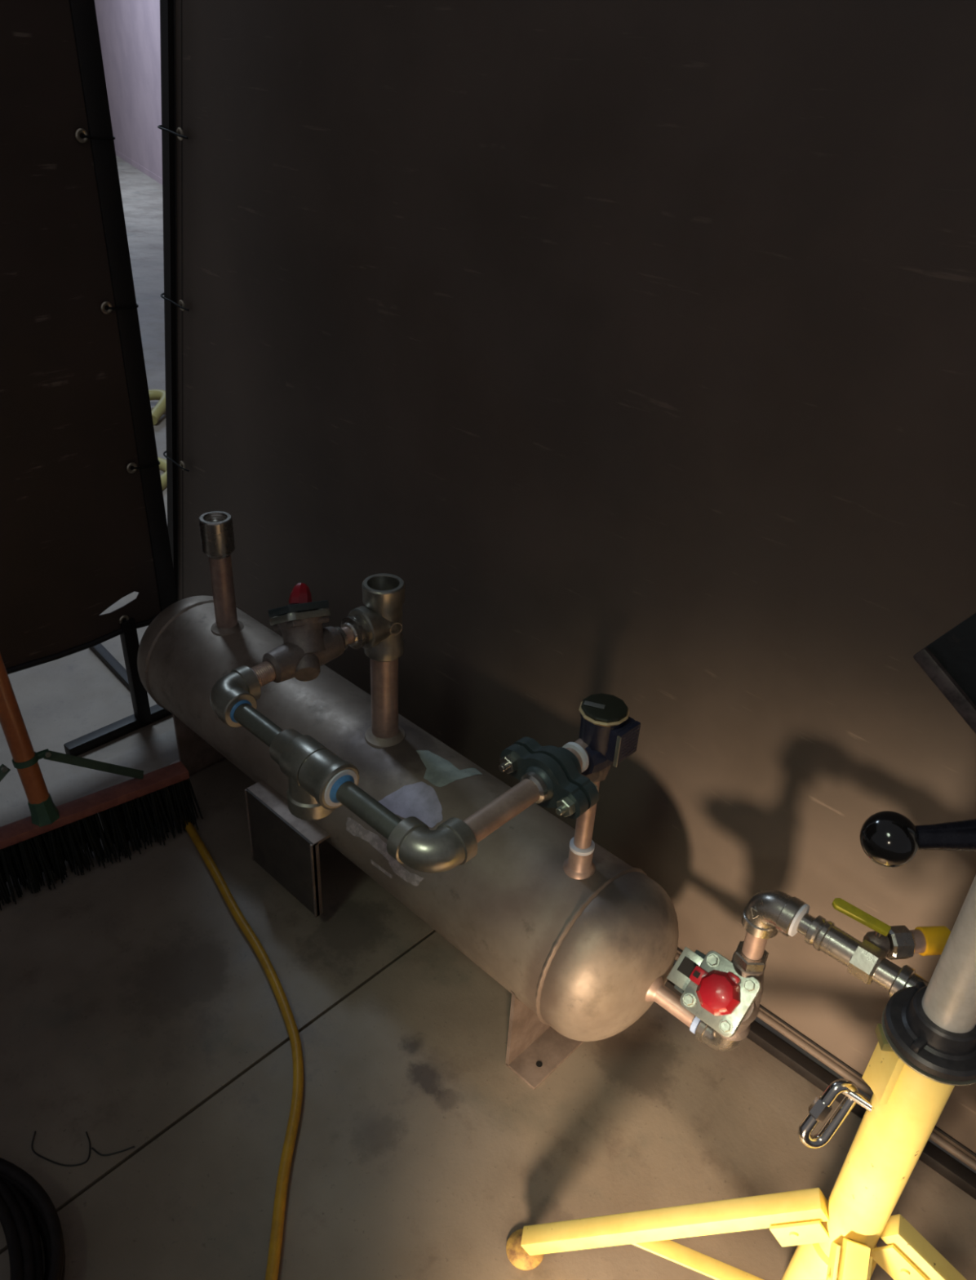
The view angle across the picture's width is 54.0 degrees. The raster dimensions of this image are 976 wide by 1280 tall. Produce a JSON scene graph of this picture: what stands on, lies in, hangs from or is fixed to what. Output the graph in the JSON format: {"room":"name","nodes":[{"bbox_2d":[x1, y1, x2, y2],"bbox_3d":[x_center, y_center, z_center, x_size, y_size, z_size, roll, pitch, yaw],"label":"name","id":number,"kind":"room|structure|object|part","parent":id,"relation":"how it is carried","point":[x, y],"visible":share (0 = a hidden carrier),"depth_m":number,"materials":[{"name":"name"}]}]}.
{"room":"industrial workshop","nodes":[
{"label":"industrial workshop","id":0,"kind":"room"},
{"bbox_2d":[94,0,162,185],"bbox_3d":[-4.198,-8.365,11.546,0.205,5.200,22.000,-13,35,-24],"label":"wall","id":1,"kind":"structure","parent":0,"point":[129,30],"depth_m":13.07,"materials":[{"name":"white paint"}]},
{"bbox_2d":[0,155,975,1279],"bbox_3d":[-4.643,-4.318,9.977,29.000,0.100,21.000,29,40,35],"label":"floor","id":2,"kind":"structure","parent":0,"point":[136,1010],"depth_m":1.84,"materials":[{"name":"concrete"}]},
{"bbox_2d":[0,1157,65,1279],"bbox_3d":[-0.927,1.018,1.441,0.538,0.073,0.536,29,40,35],"label":"cable coil","id":3,"kind":"object","parent":2,"relation":"on","point":[27,1210],"visible":1,"depth_m":1.54,"materials":[{"name":"black rubber"}]},
{"bbox_2d":[31,1130,134,1166],"bbox_3d":[-0.725,0.906,1.708,0.186,0.003,0.063,2,31,-3],"label":"wire offcut","id":4,"kind":"object","parent":2,"relation":"on","point":[33,1140],"visible":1,"depth_m":1.70,"materials":[{"name":"black"}]},
{"bbox_2d":[0,0,177,755],"bbox_3d":[-1.452,-0.501,1.766,0.127,2.270,1.815,29,40,35],"label":"screen","id":5,"kind":"object","parent":2,"relation":"on","point":[83,524],"visible":0.91,"depth_m":2.22,"materials":[{"name":"plastic"}]},
{"bbox_3d":[-0.985,0.089,2.675,0.030,0.340,0.038,29,40,35],"label":"leg","id":6,"kind":"part","parent":5,"relation":"part of","materials":[{"name":"black metal"}]},
{"bbox_2d":[0,653,203,910],"bbox_3d":[-1.023,-0.132,1.951,0.666,1.484,0.310,-19,38,-32],"label":"push broom","id":7,"kind":"object","parent":2,"relation":"on","point":[52,835],"visible":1,"depth_m":2.24,"materials":[{"name":"plastic"}]},
{"bbox_3d":[-1.077,-0.208,1.903,0.252,1.309,0.045,22,36,28],"label":"handle","id":8,"kind":"part","parent":7,"relation":"part of","materials":[{"name":"orange wood"}]},
{"bbox_2d":[27,793,59,826],"bbox_3d":[-1.019,0.388,2.196,0.059,0.066,0.060,-10,34,-21],"label":"socket","id":9,"kind":"object","parent":7,"relation":"attached to","point":[44,813],"depth_m":2.18,"materials":[{"name":"green plastic"}]},
{"bbox_2d":[89,643,129,689],"bbox_3d":[-1.169,0.080,2.996,0.028,0.024,0.360,-23,40,-35],"label":"bar","id":10,"kind":"object","parent":2,"relation":"on","point":[100,650],"visible":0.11,"depth_m":2.99,"materials":[{"name":"grey metal"}]},
{"bbox_2d":[148,389,166,490],"bbox_3d":[-1.627,-0.888,4.488,0.322,0.103,1.609,-7,33,-16],"label":"air hose","id":11,"kind":"object","parent":2,"relation":"on","point":[159,409],"visible":0.25,"depth_m":4.91,"materials":[{"name":"yellow"}]},
{"bbox_2d":[179,813,303,1279],"bbox_3d":[-0.488,0.804,1.880,0.237,0.020,1.636,-7,33,-16],"label":"air hose","id":12,"kind":"object","parent":2,"relation":"on","point":[279,1206],"visible":0.89,"depth_m":1.86,"materials":[{"name":"yellow rubber"}]},
{"bbox_2d":[137,511,951,1089],"bbox_3d":[-0.204,0.321,1.907,2.043,0.841,0.581,29,40,35],"label":"tank","id":13,"kind":"object","parent":2,"relation":"on","point":[583,942],"visible":0.96,"depth_m":1.75,"materials":[{"name":"metal"}]},
{"bbox_3d":[0.226,0.166,1.553,0.010,0.058,0.052,29,40,35],"label":"rating plate","id":14,"kind":"part","parent":13,"relation":"part of","materials":[{"name":"metal"}]},
{"bbox_3d":[0.543,0.403,1.396,0.084,0.013,0.019,24,37,30],"label":"lever","id":15,"kind":"part","parent":13,"relation":"part of","materials":[{"name":"yellow plastic"}]},
{"bbox_3d":[0.566,0.429,1.391,0.010,0.034,0.010,29,40,35],"label":"valve stem","id":16,"kind":"part","parent":13,"relation":"part of","materials":[{"name":"metal"}]},
{"bbox_2d":[157,0,975,1199],"bbox_3d":[0.424,-0.278,1.542,4.132,2.309,0.121,29,40,35],"label":"screen","id":17,"kind":"object","parent":2,"relation":"on","point":[636,340],"visible":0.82,"depth_m":1.73,"materials":[{"name":"brown plastic"}]},
{"bbox_3d":[0.411,0.731,2.075,3.900,0.027,0.030,28,39,35],"label":"floor rail","id":18,"kind":"part","parent":17,"relation":"part of","materials":[{"name":"black metal"}]},
{"bbox_2d":[506,613,975,1279],"bbox_3d":[0.517,0.533,1.145,0.660,1.343,0.722,-15,36,-27],"label":"stand","id":19,"kind":"object","parent":2,"relation":"on","point":[926,1048],"depth_m":1.27,"materials":[{"name":"yellow paint"}]},
{"bbox_3d":[0.274,0.902,1.481,0.432,0.307,0.032,8,32,8],"label":"leg","id":20,"kind":"part","parent":19,"relation":"part of","materials":[{"name":"yellow paint"}]},
{"bbox_3d":[0.454,0.631,1.280,0.080,0.093,0.037,-18,37,-30],"label":"quick link","id":21,"kind":"part","parent":19,"relation":"part of","materials":[{"name":"silver metal"}]},
{"bbox_3d":[0.442,1.059,1.239,0.032,0.307,0.431,12,33,14],"label":"leg","id":22,"kind":"part","parent":19,"relation":"part of","materials":[{"name":"yellow paint"}]},
{"bbox_3d":[0.500,0.543,1.212,0.010,0.120,0.056,4,31,2],"label":"latch plate","id":23,"kind":"part","parent":19,"relation":"part of","materials":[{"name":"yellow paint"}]},
{"bbox_3d":[0.419,0.208,1.000,0.058,0.058,0.058,29,40,35],"label":"ball knob","id":24,"kind":"part","parent":19,"relation":"part of","materials":[{"name":"black plastic"}]},
{"bbox_3d":[0.739,0.998,1.367,0.405,0.306,0.032,16,34,19],"label":"leg","id":25,"kind":"part","parent":19,"relation":"part of","materials":[{"name":"yellow paint"}]},
{"bbox_2d":[881,1004,975,1085],"bbox_3d":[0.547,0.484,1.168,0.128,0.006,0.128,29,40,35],"label":"collar","id":26,"kind":"object","parent":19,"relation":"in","point":[889,1042],"depth_m":1.13,"materials":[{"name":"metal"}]},
{"bbox_3d":[0.541,0.040,0.890,0.068,0.234,0.249,-24,40,-36],"label":"head plate","id":27,"kind":"part","parent":19,"relation":"part of","materials":[{"name":"black metal"}]}
]}

